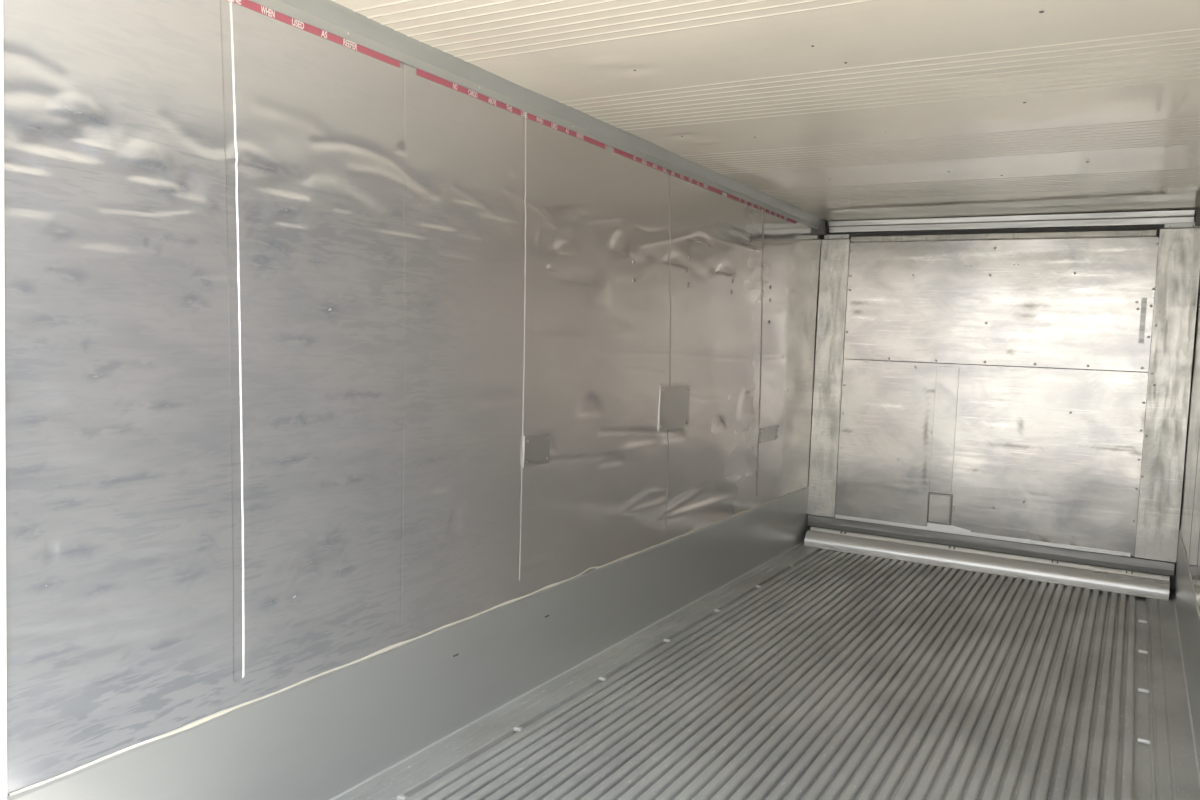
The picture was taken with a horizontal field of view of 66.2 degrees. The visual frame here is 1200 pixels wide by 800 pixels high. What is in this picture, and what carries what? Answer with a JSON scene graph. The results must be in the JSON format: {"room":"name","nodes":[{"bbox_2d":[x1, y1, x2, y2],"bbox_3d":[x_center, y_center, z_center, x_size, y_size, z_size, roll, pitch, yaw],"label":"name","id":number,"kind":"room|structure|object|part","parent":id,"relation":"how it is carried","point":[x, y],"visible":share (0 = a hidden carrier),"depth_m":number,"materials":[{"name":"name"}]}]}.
{"room":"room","nodes":[
{"label":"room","id":0,"kind":"room"},
{"bbox_2d":[3,0,823,795],"bbox_3d":[0.147,-0.211,4.298,0.082,1.968,5.546,4,4,30],"label":"wall","id":1,"kind":"structure","parent":0,"point":[291,312],"depth_m":2.60,"materials":[{"name":"metal"}]},
{"bbox_2d":[0,0,6,799],"bbox_3d":[-1.248,0.086,1.903,0.040,2.408,0.017,4,4,30],"label":"trim","id":2,"kind":"structure","parent":1,"relation":"attached to","point":[3,633],"depth_m":1.90,"materials":[{"name":"white"}]},
{"bbox_2d":[227,0,399,67],"bbox_3d":[-0.898,-1.005,2.331,0.008,0.020,1.128,4,4,30],"label":"sticker","id":3,"kind":"object","parent":1,"relation":"attached to","point":[261,9],"visible":1,"depth_m":2.52,"materials":[{"name":"red plastic"}]},
{"bbox_2d":[7,487,808,799],"bbox_3d":[0.111,0.923,4.370,0.066,0.414,5.544,4,4,30],"label":"baseboard","id":4,"kind":"structure","parent":1,"relation":"attached to","point":[320,736],"depth_m":3.08,"materials":[{"name":"grey metal"}]},
{"bbox_2d":[417,69,604,148],"bbox_3d":[-0.278,-1.052,3.392,0.010,0.020,1.177,4,4,30],"label":"sticker","id":5,"kind":"object","parent":1,"relation":"attached to","point":[421,73],"visible":1,"depth_m":3.27,"materials":[{"name":"red plastic"}]},
{"bbox_2d":[523,433,549,466],"bbox_3d":[-0.249,0.195,3.603,0.016,0.120,0.175,4,4,30],"label":"repair patch","id":6,"kind":"object","parent":1,"relation":"attached to","point":[536,451],"visible":1,"depth_m":3.60,"materials":[{"name":"silver metal"}]},
{"bbox_2d":[249,0,825,234],"bbox_3d":[0.192,-1.119,4.156,0.070,0.120,5.416,4,4,30],"label":"trim","id":7,"kind":"structure","parent":1,"relation":"attached to","point":[329,16],"depth_m":3.22,"materials":[{"name":"grey metal"}]},
{"bbox_2d":[614,148,721,194],"bbox_3d":[0.358,-1.100,4.479,0.010,0.020,1.190,4,4,30],"label":"sticker","id":8,"kind":"object","parent":1,"relation":"attached to","point":[617,151],"visible":1,"depth_m":4.38,"materials":[{"name":"red plastic"}]},
{"bbox_2d":[658,385,689,430],"bbox_3d":[0.376,0.036,4.653,0.016,0.215,0.340,4,4,30],"label":"repair patch","id":9,"kind":"object","parent":1,"relation":"attached to","point":[674,400],"visible":1,"depth_m":4.64,"materials":[{"name":"silver metal"}]},
{"bbox_2d":[727,193,795,223],"bbox_3d":[0.993,-1.148,5.561,0.010,0.020,1.181,4,4,30],"label":"sticker","id":10,"kind":"object","parent":1,"relation":"attached to","point":[728,195],"visible":1,"depth_m":5.47,"materials":[{"name":"red plastic"}]},
{"bbox_2d":[758,425,778,442],"bbox_3d":[1.077,0.217,5.880,0.016,0.095,0.350,4,4,30],"label":"repair patch","id":11,"kind":"object","parent":1,"relation":"attached to","point":[770,433],"visible":1,"depth_m":5.86,"materials":[{"name":"silver metal"}]},
{"bbox_2d":[330,542,1199,799],"bbox_3d":[1.105,1.265,3.787,2.330,0.124,5.650,4,4,30],"label":"floor","id":12,"kind":"structure","parent":0,"point":[812,673],"depth_m":3.68,"materials":[{"name":"metal"}]},
{"bbox_2d":[804,527,1169,600],"bbox_3d":[2.445,1.049,6.049,2.210,0.115,0.176,4,4,30],"label":"bumper cover","id":13,"kind":"object","parent":12,"relation":"on","point":[1148,585],"visible":1,"depth_m":5.94,"materials":[{"name":"metal"}]},
{"bbox_2d":[807,514,1174,575],"bbox_3d":[2.491,0.948,6.125,2.264,0.077,0.034,4,4,30],"label":"base rail","id":14,"kind":"object","parent":13,"relation":"on","point":[1055,553],"visible":1,"depth_m":6.03,"materials":[{"name":"grey metal"}]},
{"bbox_2d":[807,234,850,517],"bbox_3d":[1.632,-0.167,6.575,0.200,2.010,0.047,4,4,30],"label":"post","id":15,"kind":"object","parent":14,"relation":"on","point":[834,264],"visible":1,"depth_m":6.57,"materials":[{"name":"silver metal"}]},
{"bbox_2d":[835,359,1147,556],"bbox_3d":[2.507,0.340,6.091,1.859,1.138,0.030,4,4,30],"label":"panel","id":16,"kind":"object","parent":14,"relation":"on","point":[1051,457],"visible":1,"depth_m":6.03,"materials":[{"name":"metal"}]},
{"bbox_3d":[2.296,0.735,6.221,0.156,0.208,0.011,4,4,30],"label":"hatch frame","id":17,"kind":"part","parent":16,"relation":"part of","materials":[{"name":"grey metal"}]},
{"bbox_3d":[2.350,0.860,6.199,0.280,0.038,0.005,4,4,30],"label":"plate","id":18,"kind":"part","parent":16,"relation":"part of","materials":[{"name":"metal"}]},
{"bbox_2d":[844,230,1158,371],"bbox_3d":[2.545,-0.660,6.023,1.859,0.858,0.033,4,4,30],"label":"panel","id":19,"kind":"object","parent":16,"relation":"on","point":[1073,299],"depth_m":5.97,"materials":[{"name":"metal"}]},
{"bbox_3d":[3.293,-0.483,5.582,0.028,0.273,0.004,4,4,30],"label":"label strip","id":20,"kind":"part","parent":19,"relation":"part of","materials":[{"name":"white paper"}]},
{"bbox_2d":[1135,222,1199,562],"bbox_3d":[3.418,-0.040,5.534,0.217,2.030,0.047,4,4,30],"label":"post","id":21,"kind":"object","parent":14,"relation":"on","point":[1178,263],"visible":1,"depth_m":5.53,"materials":[{"name":"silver metal"}]},
{"bbox_2d":[331,0,1199,222],"bbox_3d":[1.211,-1.139,3.653,2.350,0.099,5.630,4,4,30],"label":"ceiling","id":22,"kind":"structure","parent":0,"point":[830,110],"depth_m":3.15,"materials":[{"name":"beige paint"}]},
{"bbox_2d":[829,210,1194,233],"bbox_3d":[2.578,-1.156,5.995,2.180,0.081,0.090,4,4,30],"label":"rail","id":23,"kind":"object","parent":22,"relation":"attached to","point":[1148,218],"visible":0.96,"depth_m":5.91,"materials":[{"name":"grey metal"}]},
{"bbox_2d":[809,211,1199,591],"bbox_3d":[2.583,-0.037,6.152,2.450,2.578,0.080,4,4,30],"label":"wall","id":24,"kind":"structure","parent":0,"point":[1171,578],"depth_m":5.90,"materials":[{"name":"grey metal"}]},
{"bbox_2d":[1179,283,1199,610],"bbox_3d":[2.183,-0.055,3.111,0.080,1.968,5.546,4,4,30],"label":"wall","id":25,"kind":"structure","parent":0,"point":[1189,527],"depth_m":4.81,"materials":[{"name":"metal"}]},
{"bbox_2d":[1173,529,1199,769],"bbox_3d":[2.132,1.082,3.192,0.066,0.406,5.544,4,4,30],"label":"baseboard","id":26,"kind":"structure","parent":25,"relation":"attached to","point":[1187,609],"depth_m":4.12,"materials":[{"name":"grey metal"}]},
{"bbox_2d":[1195,207,1199,225],"bbox_3d":[2.140,-0.969,3.020,0.070,0.120,5.416,4,4,30],"label":"trim","id":27,"kind":"structure","parent":25,"relation":"attached to","point":[1197,220],"depth_m":5.34,"materials":[{"name":"grey metal"}]}
]}

